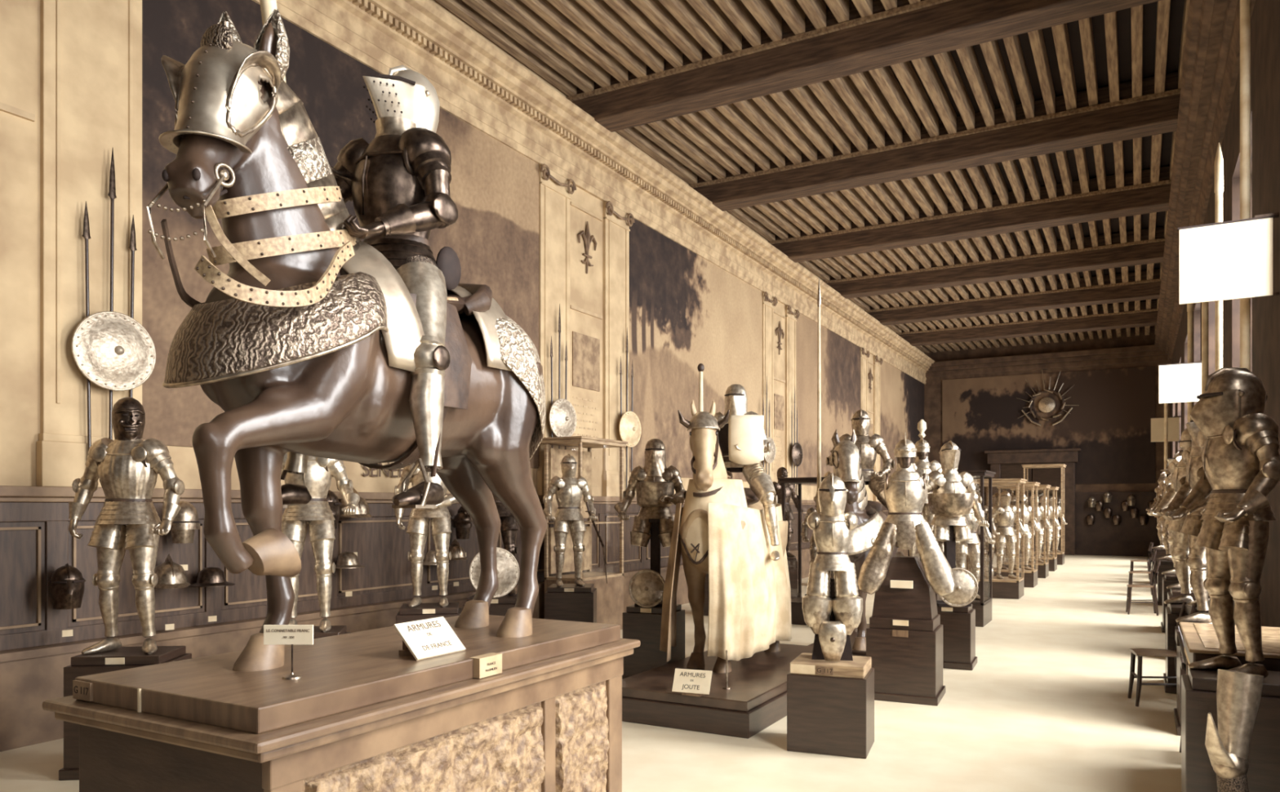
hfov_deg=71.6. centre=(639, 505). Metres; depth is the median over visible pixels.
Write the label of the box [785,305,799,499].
trim
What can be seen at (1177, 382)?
placard
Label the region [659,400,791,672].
horse
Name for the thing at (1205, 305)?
standing lance
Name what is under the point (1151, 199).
ceiling beam
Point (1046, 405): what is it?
trophy
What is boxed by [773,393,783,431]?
painting
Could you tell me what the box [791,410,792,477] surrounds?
spear
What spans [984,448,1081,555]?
door
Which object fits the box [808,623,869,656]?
platform
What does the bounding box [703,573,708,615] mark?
pedestal
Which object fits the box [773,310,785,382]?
trim
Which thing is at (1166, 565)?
pedestal
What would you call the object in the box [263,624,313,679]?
placard
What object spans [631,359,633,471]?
spear
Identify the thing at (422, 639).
placard
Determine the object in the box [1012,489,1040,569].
cased armour
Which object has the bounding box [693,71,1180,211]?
beam
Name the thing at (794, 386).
spear
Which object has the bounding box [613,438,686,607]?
suit
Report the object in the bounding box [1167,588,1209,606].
pedestal
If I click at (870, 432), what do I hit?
painting
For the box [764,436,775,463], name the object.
shield
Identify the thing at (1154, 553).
wooden chair
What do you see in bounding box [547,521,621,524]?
shelf
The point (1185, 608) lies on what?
wooden chair
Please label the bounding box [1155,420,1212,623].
standing armour
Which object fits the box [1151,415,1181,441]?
placard
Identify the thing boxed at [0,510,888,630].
trim
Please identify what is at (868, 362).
trim
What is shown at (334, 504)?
helmet
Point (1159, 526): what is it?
standing armour
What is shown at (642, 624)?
pedestal
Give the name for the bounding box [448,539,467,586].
helmet
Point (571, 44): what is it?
ceiling
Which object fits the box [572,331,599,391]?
painting
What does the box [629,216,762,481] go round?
mural
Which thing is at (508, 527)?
standing armour
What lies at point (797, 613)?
showcase
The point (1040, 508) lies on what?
cased armour
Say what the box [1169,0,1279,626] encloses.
wall
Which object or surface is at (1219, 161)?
standing lance
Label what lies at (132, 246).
spear
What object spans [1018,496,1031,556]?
cased armour
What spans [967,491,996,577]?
cased armour
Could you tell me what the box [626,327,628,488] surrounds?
spear
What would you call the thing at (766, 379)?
spear
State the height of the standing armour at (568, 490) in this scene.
1.658 m
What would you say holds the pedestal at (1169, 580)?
on the floor
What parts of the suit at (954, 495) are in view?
stand post, bowl plate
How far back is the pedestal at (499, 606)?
9.56 m
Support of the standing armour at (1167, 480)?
on the pedestal at (1169, 580)
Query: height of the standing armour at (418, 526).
1.839 m
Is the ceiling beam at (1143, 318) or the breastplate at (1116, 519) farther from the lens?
the breastplate at (1116, 519)
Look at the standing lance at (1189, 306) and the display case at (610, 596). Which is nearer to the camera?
the display case at (610, 596)
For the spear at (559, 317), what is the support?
attached to the wall at (20, 20)
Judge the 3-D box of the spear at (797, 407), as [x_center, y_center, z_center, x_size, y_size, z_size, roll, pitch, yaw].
[3.847,-1.310,21.753,0.026,2.220,0.076,0,0,29]
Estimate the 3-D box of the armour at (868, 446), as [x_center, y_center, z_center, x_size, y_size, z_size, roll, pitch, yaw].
[2.598,-0.272,10.379,0.940,1.763,0.594,0,0,11]
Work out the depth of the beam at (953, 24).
11.33 m
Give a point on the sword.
(588, 511)
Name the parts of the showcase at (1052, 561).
lid, post, post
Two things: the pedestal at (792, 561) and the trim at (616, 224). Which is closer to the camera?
the trim at (616, 224)
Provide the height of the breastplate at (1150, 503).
0.360 m
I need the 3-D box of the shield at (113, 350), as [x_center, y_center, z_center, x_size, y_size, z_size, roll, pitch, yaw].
[-4.202,-1.250,7.148,0.120,0.641,0.640,0,0,36]
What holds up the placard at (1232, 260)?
attached to the wall at (1265, 17)
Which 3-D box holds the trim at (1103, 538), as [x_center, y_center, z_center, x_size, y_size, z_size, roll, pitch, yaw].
[14.918,0.650,33.182,8.380,2.300,0.120,0,0,29]
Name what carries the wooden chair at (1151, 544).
on the floor
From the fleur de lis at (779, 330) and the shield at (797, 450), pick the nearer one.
the fleur de lis at (779, 330)
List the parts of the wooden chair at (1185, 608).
leg, leg, seat, leg, rail, leg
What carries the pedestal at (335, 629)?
on the floor
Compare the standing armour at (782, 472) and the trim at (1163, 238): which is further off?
the trim at (1163, 238)
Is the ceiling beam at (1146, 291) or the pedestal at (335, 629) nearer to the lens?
the pedestal at (335, 629)
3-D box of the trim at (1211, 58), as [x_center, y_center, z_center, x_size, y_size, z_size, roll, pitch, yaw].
[8.062,-5.250,12.849,0.480,0.840,42.300,0,0,29]
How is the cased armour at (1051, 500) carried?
on the showcase at (1060, 556)
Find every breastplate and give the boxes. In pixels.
[1085,514,1094,524]
[1094,501,1103,511]
[1102,507,1112,517]
[1111,515,1121,524]
[1120,501,1129,511]
[1129,507,1139,518]
[1138,515,1148,524]
[1147,500,1154,508]
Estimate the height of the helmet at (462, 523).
0.623 m
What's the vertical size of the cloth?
1.740 m
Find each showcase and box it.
[777,476,826,625]
[907,470,995,626]
[966,478,1026,599]
[978,481,1039,587]
[996,484,1050,577]
[1009,486,1058,571]
[1021,463,1066,564]
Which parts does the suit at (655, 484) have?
reinforcing plate, stand post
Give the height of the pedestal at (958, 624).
0.680 m
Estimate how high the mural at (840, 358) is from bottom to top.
4.300 m
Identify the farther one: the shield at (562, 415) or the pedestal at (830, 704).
the shield at (562, 415)
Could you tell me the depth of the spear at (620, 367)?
14.33 m
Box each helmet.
[47,563,85,636]
[154,554,190,630]
[170,500,199,570]
[188,566,235,622]
[326,489,341,528]
[335,551,365,596]
[339,488,372,555]
[422,550,448,590]
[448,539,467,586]
[453,506,473,556]
[984,566,994,578]
[1087,496,1096,506]
[1102,491,1111,502]
[1126,495,1135,505]
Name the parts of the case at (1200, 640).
leg, glass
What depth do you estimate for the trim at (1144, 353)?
32.84 m
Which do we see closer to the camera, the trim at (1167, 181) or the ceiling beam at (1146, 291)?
the trim at (1167, 181)
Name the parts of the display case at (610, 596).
post, post, lid, cornice, post, post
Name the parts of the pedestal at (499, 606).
number plate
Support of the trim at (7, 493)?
attached to the wall at (20, 20)
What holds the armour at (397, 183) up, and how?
on the horse at (307, 344)
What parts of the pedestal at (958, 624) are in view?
number plate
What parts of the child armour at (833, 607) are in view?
thigh plate, codpiece plate, thigh plate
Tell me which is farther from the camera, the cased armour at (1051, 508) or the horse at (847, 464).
the cased armour at (1051, 508)
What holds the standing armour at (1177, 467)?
on the pedestal at (1173, 611)
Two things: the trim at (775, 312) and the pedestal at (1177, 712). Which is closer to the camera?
the pedestal at (1177, 712)
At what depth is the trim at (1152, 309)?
28.99 m
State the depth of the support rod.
7.38 m
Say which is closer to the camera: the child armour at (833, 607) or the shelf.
the child armour at (833, 607)
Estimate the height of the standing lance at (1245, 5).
7.400 m
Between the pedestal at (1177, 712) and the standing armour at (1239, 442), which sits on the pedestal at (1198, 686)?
the standing armour at (1239, 442)
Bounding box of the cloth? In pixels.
[549,448,591,573]
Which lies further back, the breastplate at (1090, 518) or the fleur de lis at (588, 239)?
the breastplate at (1090, 518)
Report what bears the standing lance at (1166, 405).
on the floor
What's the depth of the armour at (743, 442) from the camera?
8.60 m
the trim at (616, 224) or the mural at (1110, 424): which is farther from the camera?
the mural at (1110, 424)
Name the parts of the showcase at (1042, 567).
lid, post, post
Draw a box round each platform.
[622,643,852,738]
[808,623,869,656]
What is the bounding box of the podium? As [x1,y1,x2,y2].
[42,614,640,791]
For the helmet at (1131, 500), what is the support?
hanging from the wall at (933, 386)
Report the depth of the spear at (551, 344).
12.64 m
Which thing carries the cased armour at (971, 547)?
on the showcase at (983, 607)
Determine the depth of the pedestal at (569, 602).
10.85 m
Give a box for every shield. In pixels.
[71,311,155,391]
[468,546,519,597]
[548,398,576,436]
[618,410,641,447]
[628,568,664,607]
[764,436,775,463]
[791,442,803,466]
[938,568,977,607]
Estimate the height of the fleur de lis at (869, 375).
0.800 m
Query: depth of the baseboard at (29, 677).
7.33 m
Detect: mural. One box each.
[142,0,539,468]
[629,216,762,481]
[795,312,860,485]
[880,360,924,478]
[942,365,1155,484]
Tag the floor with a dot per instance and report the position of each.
(1045, 705)
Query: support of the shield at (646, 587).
on the pedestal at (642, 624)
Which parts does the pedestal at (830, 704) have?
number plate, number plate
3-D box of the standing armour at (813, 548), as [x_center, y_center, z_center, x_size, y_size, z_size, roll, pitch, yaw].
[2.792,0.535,13.634,0.646,1.569,0.398,0,0,4]
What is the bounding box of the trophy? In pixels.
[1016,368,1079,426]
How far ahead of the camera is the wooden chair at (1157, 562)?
14.71 m
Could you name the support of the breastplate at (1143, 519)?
hanging from the wall at (933, 386)
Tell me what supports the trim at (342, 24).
attached to the wall at (20, 20)
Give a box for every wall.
[0,0,924,501]
[924,326,1169,493]
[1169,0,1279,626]
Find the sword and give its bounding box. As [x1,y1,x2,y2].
[585,501,607,583]
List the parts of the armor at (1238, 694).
knee plate, thigh plate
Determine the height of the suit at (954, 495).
1.860 m
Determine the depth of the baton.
8.79 m
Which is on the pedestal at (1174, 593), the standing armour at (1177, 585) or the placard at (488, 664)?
the standing armour at (1177, 585)
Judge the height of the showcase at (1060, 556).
3.080 m
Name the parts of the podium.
number plate, moulding, relief panel, rail, relief panel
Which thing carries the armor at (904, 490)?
on the pedestal at (904, 632)
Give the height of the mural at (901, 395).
4.300 m
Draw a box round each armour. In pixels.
[68,396,184,654]
[280,64,461,508]
[280,452,359,631]
[393,462,457,607]
[464,493,518,595]
[542,453,597,586]
[714,383,780,560]
[772,466,803,556]
[800,493,817,564]
[802,473,862,661]
[813,471,831,507]
[826,408,904,555]
[908,435,942,555]
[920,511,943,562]
[955,508,995,599]
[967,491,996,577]
[986,492,1013,568]
[987,490,1026,578]
[1004,492,1021,562]
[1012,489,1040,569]
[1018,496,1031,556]
[1027,493,1052,562]
[1038,495,1059,557]
[1048,496,1067,552]
[1145,472,1166,549]
[1146,427,1209,607]
[1147,462,1172,560]
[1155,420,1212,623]
[1156,447,1192,591]
[1161,367,1279,678]
[1161,451,1191,576]
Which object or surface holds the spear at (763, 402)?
attached to the wall at (20, 20)
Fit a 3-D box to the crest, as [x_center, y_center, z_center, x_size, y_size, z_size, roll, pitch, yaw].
[3.890,-1.070,12.258,0.120,0.250,0.130,0,0,29]
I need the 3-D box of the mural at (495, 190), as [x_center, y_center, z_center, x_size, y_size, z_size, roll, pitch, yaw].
[-2.839,-2.680,10.046,0.021,4.300,5.750,0,0,29]
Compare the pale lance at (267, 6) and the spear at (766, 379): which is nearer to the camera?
the pale lance at (267, 6)
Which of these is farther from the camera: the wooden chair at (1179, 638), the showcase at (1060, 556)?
the showcase at (1060, 556)
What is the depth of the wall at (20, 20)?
6.82 m
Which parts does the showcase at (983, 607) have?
lid, cornice, post, post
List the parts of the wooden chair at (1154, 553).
leg, seat, leg, leg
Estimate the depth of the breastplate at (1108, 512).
31.92 m
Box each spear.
[81,200,91,453]
[107,147,116,439]
[128,214,137,397]
[550,335,553,448]
[558,303,560,448]
[564,341,567,449]
[619,355,622,440]
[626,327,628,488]
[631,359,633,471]
[762,401,764,467]
[765,378,767,473]
[768,399,769,475]
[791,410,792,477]
[794,386,795,486]
[795,407,797,494]
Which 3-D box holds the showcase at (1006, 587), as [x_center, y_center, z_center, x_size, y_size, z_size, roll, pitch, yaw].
[7.041,0.635,17.777,1.200,2.330,1.000,0,0,29]
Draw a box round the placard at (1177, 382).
[1158,360,1201,403]
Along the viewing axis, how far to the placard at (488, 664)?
3.37 m
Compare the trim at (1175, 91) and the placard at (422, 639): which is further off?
the trim at (1175, 91)
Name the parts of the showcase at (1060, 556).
post, post, cornice, lid, post, post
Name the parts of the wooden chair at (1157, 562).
leg, leg, seat, leg, leg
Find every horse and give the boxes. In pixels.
[146,8,547,671]
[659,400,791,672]
[814,429,897,650]
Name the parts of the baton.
knob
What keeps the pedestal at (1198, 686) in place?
on the floor
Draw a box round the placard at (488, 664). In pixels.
[470,652,502,678]
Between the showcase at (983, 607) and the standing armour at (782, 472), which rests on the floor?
the showcase at (983, 607)
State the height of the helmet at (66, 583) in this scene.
0.563 m
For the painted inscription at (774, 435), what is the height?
0.905 m
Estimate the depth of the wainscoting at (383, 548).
8.04 m
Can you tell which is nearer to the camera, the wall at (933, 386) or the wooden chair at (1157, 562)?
the wooden chair at (1157, 562)
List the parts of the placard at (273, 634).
rod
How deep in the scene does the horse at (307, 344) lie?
2.96 m
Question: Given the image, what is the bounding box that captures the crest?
[917,419,926,437]
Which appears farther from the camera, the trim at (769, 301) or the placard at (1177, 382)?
the trim at (769, 301)
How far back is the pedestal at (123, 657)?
5.88 m
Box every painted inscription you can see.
[573,396,598,458]
[773,435,783,474]
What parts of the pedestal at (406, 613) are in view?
number plate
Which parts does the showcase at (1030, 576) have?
post, lid, post, cornice, post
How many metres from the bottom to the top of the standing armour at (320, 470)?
1.778 m
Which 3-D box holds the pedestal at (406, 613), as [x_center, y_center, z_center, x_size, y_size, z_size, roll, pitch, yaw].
[-2.108,1.400,8.919,0.660,0.800,0.590,0,0,-11]
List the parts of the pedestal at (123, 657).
number plate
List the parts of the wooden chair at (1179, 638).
rail, leg, rail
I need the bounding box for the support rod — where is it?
[722,649,731,689]
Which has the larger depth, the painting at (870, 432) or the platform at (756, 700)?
the painting at (870, 432)
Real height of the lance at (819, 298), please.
4.250 m
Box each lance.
[259,0,286,83]
[817,276,821,551]
[1164,403,1168,472]
[1186,302,1193,422]
[1201,302,1208,394]
[1213,142,1223,371]
[1240,0,1250,371]
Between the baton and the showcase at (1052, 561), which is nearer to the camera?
the baton
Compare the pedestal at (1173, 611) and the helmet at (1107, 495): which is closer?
the pedestal at (1173, 611)
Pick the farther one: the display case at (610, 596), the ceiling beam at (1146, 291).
the ceiling beam at (1146, 291)
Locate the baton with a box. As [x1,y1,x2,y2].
[697,363,704,412]
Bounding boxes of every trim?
[0,102,35,121]
[0,485,883,505]
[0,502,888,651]
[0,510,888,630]
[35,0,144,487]
[252,0,934,384]
[537,163,576,495]
[565,0,951,101]
[570,201,603,319]
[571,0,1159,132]
[602,200,634,496]
[688,88,1180,188]
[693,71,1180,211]
[762,291,777,481]
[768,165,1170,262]
[768,179,1171,244]
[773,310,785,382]
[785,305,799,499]
[822,237,1165,283]
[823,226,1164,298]
[860,347,870,500]
[864,278,1160,312]
[866,360,873,413]
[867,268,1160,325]
[873,355,882,501]
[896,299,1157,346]
[896,308,1158,334]
[925,344,1167,377]
[983,491,1164,556]
[1154,0,1255,364]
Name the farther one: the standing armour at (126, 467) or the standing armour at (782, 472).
the standing armour at (782, 472)
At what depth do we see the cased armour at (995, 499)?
20.27 m
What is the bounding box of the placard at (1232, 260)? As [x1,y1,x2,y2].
[1177,212,1279,304]
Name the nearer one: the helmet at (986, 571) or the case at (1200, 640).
the case at (1200, 640)
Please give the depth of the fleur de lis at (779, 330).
20.94 m
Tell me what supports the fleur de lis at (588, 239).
attached to the wall at (20, 20)
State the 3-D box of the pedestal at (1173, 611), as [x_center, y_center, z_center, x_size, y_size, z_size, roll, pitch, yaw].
[5.481,1.390,8.736,0.560,0.820,0.740,0,0,29]
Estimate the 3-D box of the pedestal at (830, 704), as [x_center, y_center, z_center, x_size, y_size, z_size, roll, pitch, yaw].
[1.433,1.475,6.648,0.570,0.650,0.500,0,0,21]
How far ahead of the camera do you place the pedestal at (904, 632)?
8.18 m
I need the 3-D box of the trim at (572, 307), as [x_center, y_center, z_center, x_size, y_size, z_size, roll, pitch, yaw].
[-0.820,-3.745,13.643,0.030,1.590,0.900,0,0,29]
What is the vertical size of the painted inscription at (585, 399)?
0.905 m
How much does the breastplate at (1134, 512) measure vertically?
0.360 m
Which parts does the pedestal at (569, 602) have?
number plate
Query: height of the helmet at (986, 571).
0.259 m
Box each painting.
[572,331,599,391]
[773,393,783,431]
[868,422,872,436]
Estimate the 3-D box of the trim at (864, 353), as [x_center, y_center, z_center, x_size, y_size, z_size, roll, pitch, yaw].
[6.919,-2.490,27.355,0.162,4.680,0.837,0,0,29]
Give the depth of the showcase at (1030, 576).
19.84 m
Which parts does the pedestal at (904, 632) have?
number plate, number plate, number plate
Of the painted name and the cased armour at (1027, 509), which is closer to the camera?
the painted name
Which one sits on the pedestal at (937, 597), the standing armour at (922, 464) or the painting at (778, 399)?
the standing armour at (922, 464)
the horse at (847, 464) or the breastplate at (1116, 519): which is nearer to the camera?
the horse at (847, 464)
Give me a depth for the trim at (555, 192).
12.82 m
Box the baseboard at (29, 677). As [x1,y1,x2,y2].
[0,546,918,751]
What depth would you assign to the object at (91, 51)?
7.09 m
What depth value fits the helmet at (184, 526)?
7.59 m
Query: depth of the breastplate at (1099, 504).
32.05 m
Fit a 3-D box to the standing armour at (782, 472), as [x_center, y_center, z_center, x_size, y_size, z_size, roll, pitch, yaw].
[2.809,0.116,17.412,0.734,1.767,0.453,0,0,-16]
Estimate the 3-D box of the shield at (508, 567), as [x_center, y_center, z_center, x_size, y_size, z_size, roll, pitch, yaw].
[-1.563,0.719,9.576,0.552,0.549,0.147,0,0,-19]
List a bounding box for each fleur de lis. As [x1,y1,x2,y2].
[577,221,596,273]
[775,320,784,355]
[867,367,873,392]
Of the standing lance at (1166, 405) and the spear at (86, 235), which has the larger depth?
the standing lance at (1166, 405)
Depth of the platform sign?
7.12 m
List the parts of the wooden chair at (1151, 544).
seat, leg, leg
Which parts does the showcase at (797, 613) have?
post, post, lid, cornice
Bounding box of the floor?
[0,553,1181,791]
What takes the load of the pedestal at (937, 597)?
on the floor
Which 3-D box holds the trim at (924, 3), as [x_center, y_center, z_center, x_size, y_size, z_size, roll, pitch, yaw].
[2.700,-6.030,11.383,8.380,0.060,0.600,0,0,29]
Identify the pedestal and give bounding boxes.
[58,645,191,780]
[313,625,351,639]
[395,602,462,623]
[463,594,516,616]
[544,583,596,622]
[622,604,684,679]
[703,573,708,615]
[786,555,798,599]
[786,653,874,759]
[866,555,945,706]
[935,593,942,599]
[937,604,977,670]
[1153,548,1170,584]
[1156,560,1174,605]
[1160,574,1178,632]
[1163,604,1208,693]
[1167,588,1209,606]
[1173,623,1235,735]
[1181,666,1279,791]
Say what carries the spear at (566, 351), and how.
attached to the wall at (20, 20)
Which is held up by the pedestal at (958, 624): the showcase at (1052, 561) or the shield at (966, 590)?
the shield at (966, 590)
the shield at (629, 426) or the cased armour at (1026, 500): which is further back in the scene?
the cased armour at (1026, 500)
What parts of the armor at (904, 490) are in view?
thigh plate, hip plate, hexagonal plate, thigh plate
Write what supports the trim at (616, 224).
attached to the wall at (20, 20)
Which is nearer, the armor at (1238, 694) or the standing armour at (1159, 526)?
the armor at (1238, 694)
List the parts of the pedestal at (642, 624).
number plate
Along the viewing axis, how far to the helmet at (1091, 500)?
32.08 m
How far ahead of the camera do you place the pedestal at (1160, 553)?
20.44 m
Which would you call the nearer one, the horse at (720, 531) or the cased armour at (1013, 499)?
the horse at (720, 531)
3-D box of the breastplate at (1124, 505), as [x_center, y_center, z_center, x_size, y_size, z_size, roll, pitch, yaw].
[17.321,0.000,31.681,0.300,0.360,0.130,0,0,29]
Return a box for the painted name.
[362,462,403,477]
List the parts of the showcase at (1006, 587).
post, lid, cornice, post, post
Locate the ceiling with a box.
[435,0,1190,353]
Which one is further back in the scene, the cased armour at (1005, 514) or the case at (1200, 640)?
the cased armour at (1005, 514)
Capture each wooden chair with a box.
[1125,558,1160,615]
[1128,549,1156,595]
[1128,601,1195,706]
[1129,542,1153,579]
[1174,626,1186,752]
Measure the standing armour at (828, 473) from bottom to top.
1.783 m
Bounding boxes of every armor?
[857,432,955,595]
[1204,668,1263,791]
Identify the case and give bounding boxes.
[541,435,628,629]
[1179,622,1279,674]
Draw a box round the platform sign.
[671,668,711,697]
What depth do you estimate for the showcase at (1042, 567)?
22.25 m
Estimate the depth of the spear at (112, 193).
7.22 m
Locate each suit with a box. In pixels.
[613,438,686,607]
[920,440,987,606]
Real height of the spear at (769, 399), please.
2.220 m
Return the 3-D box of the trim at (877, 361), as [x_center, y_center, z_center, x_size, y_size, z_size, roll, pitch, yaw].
[7.706,-2.490,28.759,0.162,4.680,0.837,0,0,29]
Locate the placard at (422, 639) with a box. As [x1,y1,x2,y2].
[393,616,465,660]

